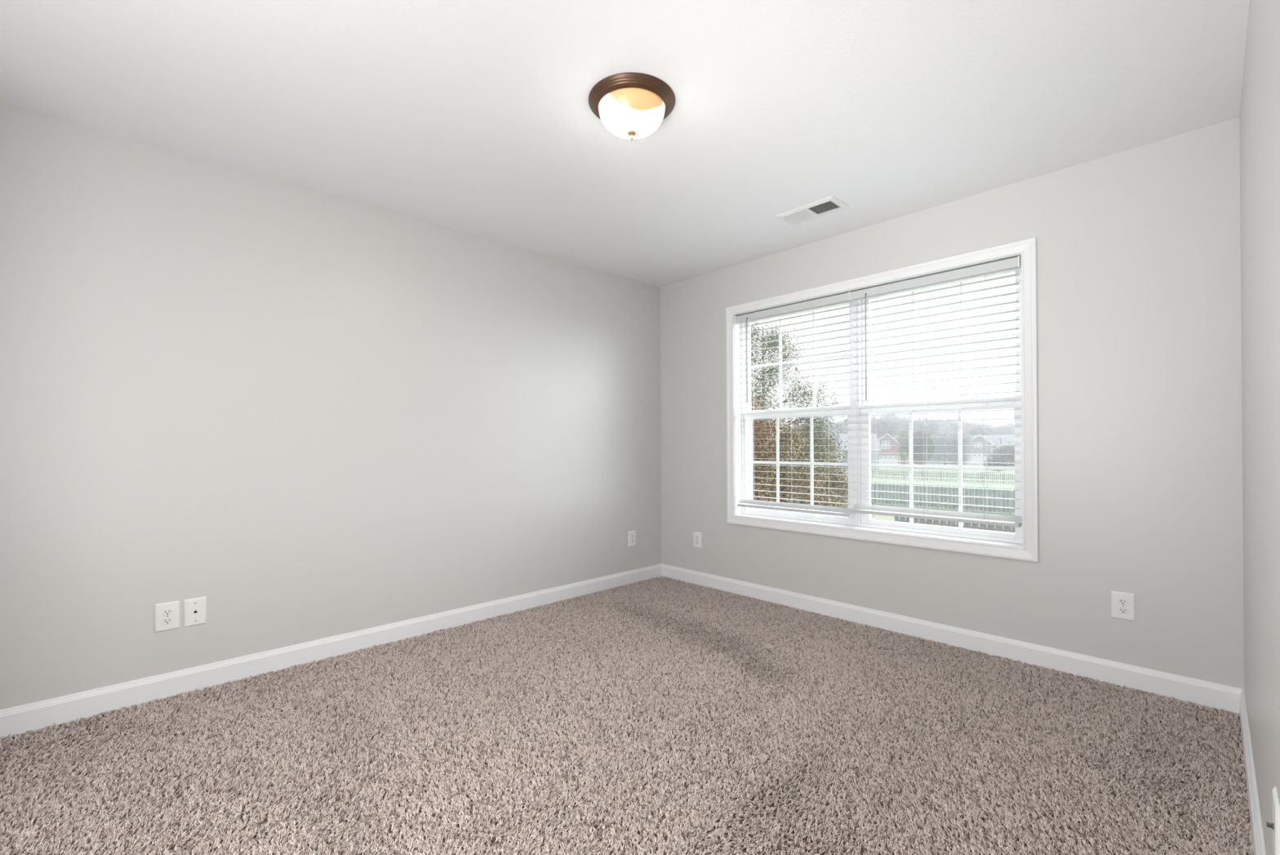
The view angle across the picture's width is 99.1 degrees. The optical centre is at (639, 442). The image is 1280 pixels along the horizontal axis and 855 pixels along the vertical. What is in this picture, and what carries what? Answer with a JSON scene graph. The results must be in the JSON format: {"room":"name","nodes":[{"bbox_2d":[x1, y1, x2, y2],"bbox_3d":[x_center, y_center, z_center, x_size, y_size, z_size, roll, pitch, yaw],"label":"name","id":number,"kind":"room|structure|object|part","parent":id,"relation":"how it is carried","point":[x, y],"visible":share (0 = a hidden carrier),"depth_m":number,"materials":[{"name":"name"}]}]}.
{"room":"empty bedroom","nodes":[
{"label":"empty bedroom","id":0,"kind":"room"},
{"bbox_2d":[0,102,661,709],"bbox_3d":[-1.817,-0.086,2.829,5.730,2.454,0.150,0,0,-44],"label":"wall","id":1,"kind":"structure","parent":0,"point":[309,415],"depth_m":2.71,"materials":[{"name":"grey paint"}]},
{"bbox_2d":[155,600,179,632],"bbox_3d":[-2.107,0.777,2.434,0.084,0.125,0.010,0,0,-44],"label":"wall outlet","id":2,"kind":"object","parent":1,"relation":"attached to","point":[166,614],"visible":1,"depth_m":2.43,"materials":[{"name":"white plastic"}]},
{"bbox_2d":[162,617,172,624],"bbox_3d":[-2.105,0.796,2.433,0.034,0.028,0.003,0,0,-44],"label":"receptacle","id":3,"kind":"object","parent":2,"relation":"attached to","point":[166,620],"depth_m":2.43,"materials":[{"name":"white plastic"}]},
{"bbox_2d":[162,608,172,615],"bbox_3d":[-2.105,0.757,2.433,0.034,0.028,0.003,0,0,-44],"label":"receptacle","id":4,"kind":"object","parent":2,"relation":"attached to","point":[165,611],"depth_m":2.43,"materials":[{"name":"white plastic"}]},
{"bbox_2d":[183,595,206,626],"bbox_3d":[-2.038,0.777,2.502,0.080,0.125,0.008,0,0,-44],"label":"phone jack","id":5,"kind":"object","parent":1,"relation":"attached to","point":[194,609],"visible":1,"depth_m":2.50,"materials":[{"name":"white plastic"}]},
{"bbox_2d":[0,563,661,738],"bbox_3d":[-1.241,1.083,3.256,3.950,0.110,0.014,0,0,-44],"label":"baseboard","id":6,"kind":"structure","parent":1,"relation":"attached to","point":[34,716],"depth_m":2.69,"materials":[{"name":"white"}]},
{"bbox_2d":[627,529,635,546],"bbox_3d":[-0.062,0.774,4.388,0.084,0.125,0.010,0,0,-44],"label":"wall outlet","id":7,"kind":"object","parent":1,"relation":"attached to","point":[631,534],"visible":1,"depth_m":4.38,"materials":[{"name":"white plastic"}]},
{"bbox_2d":[0,0,1249,287],"bbox_3d":[-0.627,-1.397,1.582,5.730,0.150,3.611,0,0,-44],"label":"ceiling","id":8,"kind":"structure","parent":0,"point":[476,117],"depth_m":2.09,"materials":[{"name":"white paint"}]},
{"bbox_2d":[588,71,675,139],"bbox_3d":[-0.032,-1.248,2.119,0.336,0.148,0.336,0,0,-44],"label":"ceiling light","id":9,"kind":"object","parent":8,"relation":"attached to","point":[631,105],"visible":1,"depth_m":2.04,"materials":[{"name":"white glass"}]},
{"bbox_3d":[-0.032,-1.250,2.119,0.257,0.094,0.257,0,0,-44],"label":"lamp shade","id":10,"kind":"part","parent":9,"relation":"part of","materials":[{"name":"white glass"}]},
{"bbox_2d":[775,195,848,225],"bbox_3d":[0.982,-1.318,3.123,0.190,0.011,0.354,0,0,-44],"label":"ceiling vent","id":11,"kind":"object","parent":8,"relation":"in","point":[829,204],"visible":1,"depth_m":3.11,"materials":[{"name":"white metal"}]},
{"bbox_2d":[0,578,1251,854],"bbox_3d":[-0.616,1.205,1.573,5.730,0.146,3.611,0,0,-44],"label":"floor","id":12,"kind":"structure","parent":0,"point":[493,842],"depth_m":1.75,"materials":[{"name":"brown carpet"}]},
{"bbox_2d":[0,575,1253,854],"bbox_3d":[-0.059,1.121,2.105,3.803,0.018,3.285,0,0,-44],"label":"carpet","id":13,"kind":"object","parent":12,"relation":"on","point":[1069,697],"visible":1,"depth_m":1.96,"materials":[{"name":"beige carpet"}]},
{"bbox_2d":[660,117,1244,688],"bbox_3d":[1.385,-0.097,3.494,0.180,2.454,3.311,0,0,-44],"label":"wall","id":14,"kind":"structure","parent":0,"point":[1139,248],"depth_m":2.58,"materials":[{"name":"grey paint"}]},
{"bbox_2d":[693,531,701,548],"bbox_3d":[0.454,0.775,4.333,0.010,0.125,0.084,0,0,-44],"label":"wall outlet","id":15,"kind":"object","parent":14,"relation":"attached to","point":[696,535],"visible":1,"depth_m":4.33,"materials":[{"name":"white plastic"}]},
{"bbox_2d":[725,236,1039,562],"bbox_3d":[1.383,-0.208,3.482,0.197,1.626,1.926,0,0,-44],"label":"window","id":16,"kind":"structure","parent":14,"relation":"in","point":[864,461],"depth_m":3.13,"materials":[{"name":"white plastic"}]},
{"bbox_2d":[734,291,853,516],"bbox_3d":[1.032,-0.234,3.768,0.072,1.424,0.887,0,0,-44],"label":"window blind","id":17,"kind":"object","parent":16,"relation":"attached to","point":[842,298],"visible":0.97,"depth_m":3.74,"materials":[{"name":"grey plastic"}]},
{"bbox_3d":[0.802,-0.218,3.981,0.002,1.348,0.002,0,0,-14],"label":"ladder cord","id":18,"kind":"part","parent":17,"relation":"part of","materials":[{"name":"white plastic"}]},
{"bbox_3d":[0.828,-0.218,3.991,0.001,1.348,0.002,0,0,-44],"label":"lift cord","id":19,"kind":"part","parent":17,"relation":"part of","materials":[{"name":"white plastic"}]},
{"bbox_3d":[0.839,-0.218,4.016,0.002,1.348,0.002,0,0,-44],"label":"ladder cord","id":20,"kind":"part","parent":17,"relation":"part of","materials":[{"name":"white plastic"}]},
{"bbox_3d":[1.016,-0.220,3.756,0.002,1.348,0.002,0,0,-44],"label":"ladder cord","id":21,"kind":"part","parent":17,"relation":"part of","materials":[{"name":"white fabric"}]},
{"bbox_3d":[1.042,-0.220,3.767,0.001,1.348,0.002,0,0,-44],"label":"lift cord","id":22,"kind":"part","parent":17,"relation":"part of","materials":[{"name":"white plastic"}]},
{"bbox_3d":[1.053,-0.220,3.792,0.002,1.348,0.002,0,0,-44],"label":"ladder cord","id":23,"kind":"part","parent":17,"relation":"part of","materials":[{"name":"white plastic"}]},
{"bbox_3d":[1.040,0.465,3.769,0.052,0.019,0.863,0,0,-44],"label":"rail","id":24,"kind":"part","parent":17,"relation":"part of","materials":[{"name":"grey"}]},
{"bbox_3d":[1.206,-0.221,3.558,0.002,1.348,0.002,0,0,-44],"label":"ladder cord","id":25,"kind":"part","parent":17,"relation":"part of","materials":[{"name":"white fabric"}]},
{"bbox_3d":[1.232,-0.222,3.568,0.001,1.348,0.002,0,0,-44],"label":"lift cord","id":26,"kind":"part","parent":17,"relation":"part of","materials":[{"name":"white fabric"}]},
{"bbox_3d":[1.243,-0.222,3.593,0.002,1.348,0.002,0,0,-44],"label":"ladder cord","id":27,"kind":"part","parent":17,"relation":"part of","materials":[{"name":"white fabric"}]},
{"bbox_2d":[741,300,857,526],"bbox_3d":[1.110,-0.206,3.840,0.096,1.489,0.894,0,0,-44],"label":"window frame","id":28,"kind":"structure","parent":16,"relation":"attached to","point":[746,438],"depth_m":3.76,"materials":[{"name":"white plastic"}]},
{"bbox_2d":[746,413,848,506],"bbox_3d":[1.081,0.150,3.834,0.010,0.684,0.798,0,0,-44],"label":"grille","id":29,"kind":"object","parent":28,"relation":"attached to","point":[777,462],"depth_m":3.87,"materials":[{"name":"white plastic"}]},
{"bbox_2d":[750,310,848,408],"bbox_3d":[1.104,-0.573,3.853,0.010,0.666,0.787,0,0,-44],"label":"grille","id":30,"kind":"object","parent":28,"relation":"attached to","point":[813,358],"depth_m":3.87,"materials":[{"name":"white plastic"}]},
{"bbox_3d":[1.094,0.146,3.822,0.028,0.760,0.861,0,0,-44],"label":"sash","id":31,"kind":"part","parent":28,"relation":"part of","materials":[{"name":"white plastic"}]},
{"bbox_3d":[1.113,-0.567,3.845,0.029,0.734,0.861,0,0,-44],"label":"sash","id":32,"kind":"part","parent":28,"relation":"part of","materials":[{"name":"white plastic"}]},
{"bbox_2d":[848,255,1021,527],"bbox_3d":[1.646,-0.254,3.125,0.072,1.393,0.900,0,0,-44],"label":"window blind","id":33,"kind":"object","parent":16,"relation":"attached to","point":[1014,263],"visible":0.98,"depth_m":3.09,"materials":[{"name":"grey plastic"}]},
{"bbox_3d":[1.420,-0.239,3.333,0.002,1.317,0.002,0,0,-44],"label":"ladder cord","id":34,"kind":"part","parent":33,"relation":"part of","materials":[{"name":"white fabric"}]},
{"bbox_3d":[1.446,-0.239,3.344,0.001,1.317,0.002,0,0,-44],"label":"lift cord","id":35,"kind":"part","parent":33,"relation":"part of","materials":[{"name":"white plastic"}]},
{"bbox_3d":[1.457,-0.239,3.369,0.002,1.317,0.002,0,0,-44],"label":"ladder cord","id":36,"kind":"part","parent":33,"relation":"part of","materials":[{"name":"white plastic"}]},
{"bbox_3d":[1.620,-0.240,3.124,0.002,1.317,0.002,0,0,-44],"label":"ladder cord","id":37,"kind":"part","parent":33,"relation":"part of","materials":[{"name":"white fabric"}]},
{"bbox_3d":[1.646,-0.240,3.134,0.001,1.317,0.002,0,0,-44],"label":"lift cord","id":38,"kind":"part","parent":33,"relation":"part of","materials":[{"name":"white fabric"}]},
{"bbox_3d":[1.657,-0.240,3.159,0.002,1.317,0.002,0,0,-44],"label":"ladder cord","id":39,"kind":"part","parent":33,"relation":"part of","materials":[{"name":"white fabric"}]},
{"bbox_3d":[1.654,0.429,3.126,0.052,0.019,0.876,0,0,-44],"label":"rail","id":40,"kind":"part","parent":33,"relation":"part of","materials":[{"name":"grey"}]},
{"bbox_3d":[1.828,-0.242,2.907,0.002,1.317,0.002,0,0,-44],"label":"ladder cord","id":41,"kind":"part","parent":33,"relation":"part of","materials":[{"name":"white fabric"}]},
{"bbox_3d":[1.865,-0.242,2.942,0.002,1.317,0.002,0,0,-44],"label":"ladder cord","id":42,"kind":"part","parent":33,"relation":"part of","materials":[{"name":"white fabric"}]},
{"bbox_3d":[1.853,-0.242,2.917,0.001,1.317,0.002,0,0,-44],"label":"lift cord","id":43,"kind":"part","parent":33,"relation":"part of","materials":[{"name":"white fabric"}]},
{"bbox_3d":[1.712,0.141,3.175,0.028,0.760,0.861,0,0,-44],"label":"sash","id":44,"kind":"part","parent":16,"relation":"part of","materials":[{"name":"white plastic"}]},
{"bbox_3d":[1.731,-0.572,3.197,0.029,0.734,0.861,0,0,-44],"label":"sash","id":45,"kind":"part","parent":16,"relation":"part of","materials":[{"name":"white plastic"}]},
{"bbox_2d":[869,407,1014,528],"bbox_3d":[1.719,0.145,3.167,0.010,0.684,0.775,0,0,-44],"label":"grille","id":46,"kind":"object","parent":16,"relation":"attached to","point":[960,466],"depth_m":3.25,"materials":[{"name":"white plastic"}]},
{"bbox_2d":[869,281,1015,400],"bbox_3d":[1.735,-0.578,3.193,0.010,0.666,0.786,0,0,-44],"label":"grille","id":47,"kind":"object","parent":16,"relation":"attached to","point":[962,340],"depth_m":3.20,"materials":[{"name":"white plastic"}]},
{"bbox_2d":[661,563,1242,715],"bbox_3d":[1.320,1.073,3.423,0.014,0.110,3.311,0,0,-44],"label":"baseboard","id":48,"kind":"structure","parent":14,"relation":"attached to","point":[1206,693],"depth_m":2.85,"materials":[{"name":"white wood"}]},
{"bbox_2d":[1111,590,1135,621],"bbox_3d":[2.208,0.749,2.495,0.010,0.125,0.084,0,0,-44],"label":"wall outlet","id":49,"kind":"object","parent":14,"relation":"attached to","point":[1122,604],"visible":1,"depth_m":2.49,"materials":[{"name":"white plastic"}]},
{"bbox_2d":[1118,606,1128,613],"bbox_3d":[2.207,0.768,2.494,0.003,0.028,0.034,0,0,-44],"label":"receptacle","id":50,"kind":"object","parent":49,"relation":"attached to","point":[1122,610],"depth_m":2.49,"materials":[{"name":"white plastic"}]},
{"bbox_2d":[1118,598,1128,604],"bbox_3d":[2.206,0.729,2.494,0.003,0.028,0.034,0,0,-44],"label":"receptacle","id":51,"kind":"object","parent":49,"relation":"attached to","point":[1121,601],"depth_m":2.49,"materials":[{"name":"white plastic"}]},
{"bbox_2d":[1239,0,1279,854],"bbox_3d":[0.574,-0.105,0.326,5.730,2.454,0.150,0,0,-44],"label":"wall","id":52,"kind":"structure","parent":0,"point":[1260,108],"depth_m":1.34,"materials":[{"name":"grey paint"}]},
{"bbox_2d":[1239,688,1266,854],"bbox_3d":[1.035,1.065,0.871,3.950,0.110,0.014,0,0,-44],"label":"baseboard","id":53,"kind":"structure","parent":52,"relation":"attached to","point":[1257,836],"depth_m":1.65,"materials":[{"name":"white"}]},
{"bbox_2d":[1266,786,1279,854],"bbox_3d":[1.240,0.752,1.070,0.084,0.125,0.016,0,0,-44],"label":"plate","id":54,"kind":"object","parent":52,"relation":"attached to","point":[1275,824],"visible":1,"depth_m":1.04,"materials":[{"name":"white plastic"}]},
{"bbox_3d":[1.243,0.752,1.066,0.084,0.125,0.006,0,0,-44],"label":"plate","id":55,"kind":"part","parent":54,"relation":"part of","materials":[{"name":"white plastic"}]},
{"label":"outside","id":56,"kind":"structure","parent":0,"visible":0},
{"bbox_2d":[755,455,1014,529],"bbox_3d":[52.006,5.289,88.643,189.000,0.200,230.000,0,0,-44],"label":"lawn","id":57,"kind":"structure","parent":56,"point":[997,485],"depth_m":70.95,"materials":[{"name":"green plant"}]},
{"bbox_2d":[751,396,846,511],"bbox_3d":[2.596,2.023,11.431,4.339,6.230,3.515,0,0,-38],"label":"tree","id":58,"kind":"object","parent":57,"relation":"on","point":[760,435],"visible":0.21,"depth_m":11.13,"materials":[{"name":"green plant"}]},
{"bbox_2d":[751,320,882,519],"bbox_3d":[3.413,0.853,13.133,5.435,8.573,5.752,0,0,17],"label":"tree","id":59,"kind":"object","parent":57,"relation":"on","point":[763,384],"visible":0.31,"depth_m":12.99,"materials":[{"name":"green plant"}]},
{"bbox_2d":[765,421,874,516],"bbox_3d":[4.869,2.180,16.663,4.324,5.932,4.518,0,0,2],"label":"tree","id":60,"kind":"object","parent":57,"relation":"on","point":[817,455],"visible":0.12,"depth_m":16.11,"materials":[{"name":"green plant"}]},
{"bbox_2d":[805,417,837,444],"bbox_3d":[50.126,-2.670,151.568,12.087,16.164,10.499,0,0,-33],"label":"tree","id":61,"kind":"object","parent":57,"relation":"on","point":[826,422],"visible":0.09,"depth_m":149.06,"materials":[{"name":"grey plant"}]},
{"bbox_2d":[831,415,845,444],"bbox_3d":[55.220,-1.935,153.588,9.420,14.664,10.844,0,0,-40],"label":"tree","id":62,"kind":"object","parent":57,"relation":"on","point":[839,423],"visible":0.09,"depth_m":152.13,"materials":[{"name":"grey plant"}]},
{"bbox_2d":[835,415,847,444],"bbox_3d":[58.958,-2.992,150.742,11.745,16.726,10.202,0,0,-34],"label":"tree","id":63,"kind":"object","parent":57,"relation":"on","point":[843,431],"visible":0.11,"depth_m":149.79,"materials":[{"name":"grey plant"}]},
{"bbox_2d":[829,438,880,470],"bbox_3d":[41.398,2.304,109.049,11.880,6.000,11.880,0,0,19],"label":"house","id":64,"kind":"structure","parent":57,"relation":"on","point":[873,440],"depth_m":105.26,"materials":[{"name":"grey"}]},
{"bbox_3d":[36.366,2.441,104.793,5.160,5.740,0.540,0,0,19],"label":"trim","id":65,"kind":"part","parent":64,"relation":"part of","materials":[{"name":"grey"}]},
{"bbox_2d":[838,432,906,464],"bbox_3d":[58.478,1.527,137.371,15.800,7.600,11.880,0,0,24],"label":"house","id":66,"kind":"structure","parent":57,"relation":"on","point":[886,452],"depth_m":130.94,"materials":[{"name":"white brick"}]},
{"bbox_3d":[58.965,0.584,131.065,1.660,1.800,0.030,0,0,24],"label":"pane","id":67,"kind":"part","parent":66,"relation":"part of","materials":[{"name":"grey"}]},
{"bbox_3d":[59.471,3.611,130.810,3.822,0.420,0.030,0,0,24],"label":"pane","id":68,"kind":"part","parent":66,"relation":"part of","materials":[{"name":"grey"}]},
{"bbox_3d":[59.500,4.251,130.867,4.200,2.100,0.120,0,0,24],"label":"garage door","id":69,"kind":"part","parent":66,"relation":"part of","materials":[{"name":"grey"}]},
{"bbox_3d":[59.236,1.532,130.803,6.060,7.540,0.540,0,0,24],"label":"trim","id":70,"kind":"part","parent":66,"relation":"part of","materials":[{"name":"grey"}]},
{"bbox_2d":[871,401,888,438],"bbox_3d":[64.409,-3.059,152.719,10.638,16.826,9.241,0,0,-20],"label":"tree","id":71,"kind":"object","parent":57,"relation":"on","point":[873,421],"visible":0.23,"depth_m":151.04,"materials":[{"name":"grey plant"}]},
{"bbox_3d":[64.717,-1.568,153.248,8.247,12.251,8.279,0,0,-20],"label":"crown","id":72,"kind":"part","parent":71,"relation":"part of","materials":[{"name":"grey plant"}]},
{"bbox_2d":[875,400,906,439],"bbox_3d":[69.858,-3.576,151.871,11.117,17.807,9.656,0,0,28],"label":"tree","id":73,"kind":"object","parent":57,"relation":"on","point":[895,421],"visible":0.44,"depth_m":150.16,"materials":[{"name":"grey plant"}]},
{"bbox_3d":[69.239,-1.997,151.730,8.618,12.965,8.652,0,0,28],"label":"crown","id":74,"kind":"part","parent":73,"relation":"part of","materials":[{"name":"grey plant"}]},
{"bbox_2d":[782,481,1014,513],"bbox_3d":[22.439,4.252,43.585,0.108,1.820,26.450,0,0,-44],"label":"picket fence","id":75,"kind":"object","parent":57,"relation":"on","point":[886,487],"visible":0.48,"depth_m":42.24,"materials":[{"name":"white wood"}]},
{"bbox_3d":[17.484,4.281,48.774,0.108,1.760,2.400,0,0,-44],"label":"panel","id":76,"kind":"part","parent":75,"relation":"part of","materials":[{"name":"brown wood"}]},
{"bbox_3d":[19.141,4.268,47.038,0.108,1.760,2.400,0,0,-44],"label":"panel","id":77,"kind":"part","parent":75,"relation":"part of","materials":[{"name":"white wood"}]},
{"bbox_3d":[20.799,4.255,45.303,0.108,1.760,2.400,0,0,-44],"label":"panel","id":78,"kind":"part","parent":75,"relation":"part of","materials":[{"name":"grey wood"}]},
{"bbox_3d":[22.456,4.242,43.567,0.108,1.760,2.400,0,0,-44],"label":"panel","id":79,"kind":"part","parent":75,"relation":"part of","materials":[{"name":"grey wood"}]},
{"bbox_3d":[24.113,4.229,41.831,0.108,1.760,2.400,0,0,-44],"label":"panel","id":80,"kind":"part","parent":75,"relation":"part of","materials":[{"name":"white wood"}]},
{"bbox_3d":[25.771,4.216,40.095,0.108,1.760,2.400,0,0,-44],"label":"panel","id":81,"kind":"part","parent":75,"relation":"part of","materials":[{"name":"white wood"}]},
{"bbox_3d":[27.428,4.203,38.359,0.108,1.760,2.400,0,0,-44],"label":"panel","id":82,"kind":"part","parent":75,"relation":"part of","materials":[{"name":"white wood"}]},
{"bbox_2d":[897,427,909,464],"bbox_3d":[59.178,0.944,121.897,3.082,8.655,3.738,0,0,-44],"label":"tree","id":83,"kind":"object","parent":57,"relation":"on","point":[902,453],"visible":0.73,"depth_m":121.60,"materials":[{"name":"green plant"}]},
{"bbox_2d":[888,412,924,439],"bbox_3d":[74.031,-2.918,153.116,11.262,16.465,9.783,0,0,-18],"label":"tree","id":84,"kind":"object","parent":57,"relation":"on","point":[903,419],"visible":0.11,"depth_m":151.54,"materials":[{"name":"grey plant"}]},
{"bbox_3d":[74.379,-1.460,153.662,8.731,11.988,8.765,0,0,-18],"label":"crown","id":85,"kind":"part","parent":84,"relation":"part of","materials":[{"name":"grey plant"}]},
{"bbox_2d":[803,467,1014,483],"bbox_3d":[40.676,4.552,73.716,0.104,1.270,48.050,0,0,-44],"label":"picket fence","id":86,"kind":"object","parent":57,"relation":"on","point":[904,472],"visible":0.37,"depth_m":73.60,"materials":[{"name":"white wood"}]},
{"bbox_3d":[34.886,4.587,79.768,0.088,1.210,2.400,0,0,-44],"label":"panel","id":87,"kind":"part","parent":86,"relation":"part of","materials":[{"name":"white wood"}]},
{"bbox_3d":[36.544,4.574,78.032,0.088,1.210,2.400,0,0,-44],"label":"panel","id":88,"kind":"part","parent":86,"relation":"part of","materials":[{"name":"white wood"}]},
{"bbox_3d":[38.201,4.561,76.296,0.088,1.210,2.400,0,0,-44],"label":"panel","id":89,"kind":"part","parent":86,"relation":"part of","materials":[{"name":"white wood"}]},
{"bbox_3d":[39.858,4.548,74.561,0.088,1.210,2.400,0,0,-44],"label":"panel","id":90,"kind":"part","parent":86,"relation":"part of","materials":[{"name":"white wood"}]},
{"bbox_3d":[41.516,4.535,72.825,0.088,1.210,2.400,0,0,-44],"label":"panel","id":91,"kind":"part","parent":86,"relation":"part of","materials":[{"name":"white wood"}]},
{"bbox_3d":[43.173,4.522,71.089,0.088,1.210,2.400,0,0,-44],"label":"panel","id":92,"kind":"part","parent":86,"relation":"part of","materials":[{"name":"white wood"}]},
{"bbox_3d":[44.830,4.509,69.353,0.088,1.210,2.400,0,0,-44],"label":"panel","id":93,"kind":"part","parent":86,"relation":"part of","materials":[{"name":"white wood"}]},
{"bbox_3d":[46.488,4.496,67.618,0.088,1.210,2.400,0,0,-44],"label":"panel","id":94,"kind":"part","parent":86,"relation":"part of","materials":[{"name":"white wood"}]},
{"bbox_2d":[904,424,937,464],"bbox_3d":[57.748,0.881,112.012,7.248,8.725,7.022,0,0,-44],"label":"tree","id":95,"kind":"object","parent":57,"relation":"on","point":[917,458],"visible":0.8,"depth_m":110.96,"materials":[{"name":"grey plant"}]},
{"bbox_2d":[905,412,941,431],"bbox_3d":[79.233,-2.745,154.480,10.292,16.083,11.848,0,0,22],"label":"tree","id":96,"kind":"object","parent":57,"relation":"on","point":[923,421],"visible":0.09,"depth_m":152.54,"materials":[{"name":"grey plant"}]},
{"bbox_3d":[79.458,-1.324,153.829,9.221,11.710,9.185,0,0,22],"label":"crown","id":97,"kind":"part","parent":96,"relation":"part of","materials":[{"name":"grey plant"}]},
{"bbox_2d":[925,437,943,463],"bbox_3d":[74.260,1.698,139.772,5.760,7.140,11.780,0,0,28],"label":"house","id":98,"kind":"structure","parent":57,"relation":"on","point":[931,459],"depth_m":134.57,"materials":[{"name":"grey"}]},
{"bbox_2d":[920,410,957,447],"bbox_3d":[81.388,-2.571,149.640,11.714,15.683,10.176,0,0,-40],"label":"tree","id":99,"kind":"object","parent":57,"relation":"on","point":[932,424],"visible":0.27,"depth_m":149.13,"materials":[{"name":"grey plant"}]},
{"bbox_3d":[81.510,-1.180,150.300,9.081,11.419,9.117,0,0,-40],"label":"crown","id":100,"kind":"part","parent":99,"relation":"part of","materials":[{"name":"grey plant"}]},
{"bbox_2d":[929,420,972,465],"bbox_3d":[62.929,0.230,111.117,8.926,9.978,8.575,0,0,-44],"label":"tree","id":101,"kind":"object","parent":57,"relation":"on","point":[936,441],"visible":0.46,"depth_m":111.67,"materials":[{"name":"grey plant"}]},
{"bbox_3d":[62.567,0.570,112.030,6.740,8.191,6.664,0,0,-44],"label":"crown","id":102,"kind":"part","parent":101,"relation":"part of","materials":[{"name":"grey plant"}]},
{"bbox_2d":[934,411,973,454],"bbox_3d":[87.772,-2.607,152.454,10.219,15.721,11.764,0,0,30],"label":"tree","id":103,"kind":"object","parent":57,"relation":"on","point":[950,420],"visible":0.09,"depth_m":151.63,"materials":[{"name":"grey plant"}]},
{"bbox_3d":[87.663,-1.213,153.117,9.156,11.446,9.120,0,0,30],"label":"crown","id":104,"kind":"part","parent":103,"relation":"part of","materials":[{"name":"grey plant"}]},
{"bbox_2d":[894,515,1014,533],"bbox_3d":[15.294,4.209,22.107,0.108,1.820,9.650,0,0,-44],"label":"picket fence","id":105,"kind":"object","parent":57,"relation":"on","point":[966,525],"visible":0.02,"depth_m":23.67,"materials":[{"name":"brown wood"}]},
{"bbox_3d":[12.825,4.219,24.692,0.108,1.760,2.400,0,0,-44],"label":"panel","id":106,"kind":"part","parent":105,"relation":"part of","materials":[{"name":"white wood"}]},
{"bbox_3d":[14.482,4.206,22.957,0.108,1.760,2.400,0,0,-44],"label":"panel","id":107,"kind":"part","parent":105,"relation":"part of","materials":[{"name":"white wood"}]},
{"bbox_2d":[939,423,979,465],"bbox_3d":[60.850,0.872,103.824,6.373,8.661,6.831,0,0,-44],"label":"tree","id":108,"kind":"object","parent":57,"relation":"on","point":[966,441],"visible":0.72,"depth_m":103.34,"materials":[{"name":"grey plant"}]},
{"bbox_3d":[60.713,1.007,104.028,5.323,7.417,5.304,0,0,-44],"label":"crown","id":109,"kind":"part","parent":108,"relation":"part of","materials":[{"name":"grey plant"}]},
{"bbox_2d":[961,413,989,435],"bbox_3d":[93.357,-1.889,153.350,10.798,14.243,9.379,0,0,-43],"label":"tree","id":110,"kind":"object","parent":57,"relation":"on","point":[971,423],"visible":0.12,"depth_m":152.63,"materials":[{"name":"grey plant"}]},
{"bbox_3d":[93.436,-0.627,153.963,8.371,10.370,8.404,0,0,-43],"label":"crown","id":111,"kind":"part","parent":110,"relation":"part of","materials":[{"name":"grey plant"}]},
{"bbox_2d":[948,434,1014,464],"bbox_3d":[83.789,1.632,132.396,16.100,7.140,12.880,0,0,32],"label":"house","id":112,"kind":"structure","parent":57,"relation":"on","point":[979,439],"depth_m":128.22,"materials":[{"name":"brick"}]},
{"bbox_3d":[79.144,3.907,128.217,3.800,2.600,0.120,0,0,32],"label":"garage door","id":113,"kind":"part","parent":112,"relation":"part of","materials":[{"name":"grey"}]},
{"bbox_3d":[79.106,3.017,128.165,3.458,0.420,0.030,0,0,32],"label":"pane","id":114,"kind":"part","parent":112,"relation":"part of","materials":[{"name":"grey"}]},
{"bbox_3d":[79.469,1.635,127.816,5.660,7.140,0.540,0,0,32],"label":"trim","id":115,"kind":"part","parent":112,"relation":"part of","materials":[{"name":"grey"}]},
{"bbox_2d":[965,414,1006,435],"bbox_3d":[96.372,-1.633,151.242,9.619,13.690,11.074,0,0,-10],"label":"tree","id":116,"kind":"object","parent":57,"relation":"on","point":[989,431],"visible":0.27,"depth_m":150.10,"materials":[{"name":"grey plant"}]},
{"bbox_3d":[95.888,-0.417,151.647,8.619,9.968,8.585,0,0,-10],"label":"crown","id":117,"kind":"part","parent":116,"relation":"part of","materials":[{"name":"grey plant"}]},
{"bbox_2d":[981,444,1014,471],"bbox_3d":[62.924,2.676,96.044,5.171,4.983,5.086,0,0,-44],"label":"shrub","id":118,"kind":"object","parent":57,"relation":"on","point":[993,462],"visible":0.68,"depth_m":95.28,"materials":[{"name":"grey plant"}]},
{"bbox_3d":[62.900,3.869,95.976,4.421,2.542,4.520,0,0,-44],"label":"crown","id":119,"kind":"part","parent":118,"relation":"part of","materials":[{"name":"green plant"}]},
{"bbox_2d":[986,417,1014,435],"bbox_3d":[101.155,-1.497,152.095,9.277,13.382,10.679,0,0,39],"label":"tree","id":120,"kind":"object","parent":57,"relation":"on","point":[1008,430],"visible":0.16,"depth_m":150.19,"materials":[{"name":"grey plant"}]},
{"bbox_3d":[101.172,-0.314,151.476,8.312,9.744,8.279,0,0,39],"label":"crown","id":121,"kind":"part","parent":120,"relation":"part of","materials":[{"name":"grey plant"}]},
{"bbox_2d":[987,437,1014,466],"bbox_3d":[70.136,2.036,104.178,5.999,6.255,5.893,0,0,-44],"label":"shrub","id":122,"kind":"object","parent":57,"relation":"on","point":[1011,458],"visible":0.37,"depth_m":103.35,"materials":[{"name":"grey plant"}]},
{"bbox_3d":[70.139,2.707,104.020,5.017,4.612,4.941,0,0,-44],"label":"crown","id":123,"kind":"part","parent":122,"relation":"part of","materials":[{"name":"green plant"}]},
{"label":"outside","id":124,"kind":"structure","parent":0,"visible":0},
{"bbox_2d":[997,413,1014,429],"bbox_3d":[123.854,-2.500,182.872,9.502,15.404,10.939,0,0,3],"label":"tree","id":125,"kind":"object","parent":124,"point":[999,413],"visible":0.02,"depth_m":181.39,"materials":[{"name":"grey plant"}]}
]}

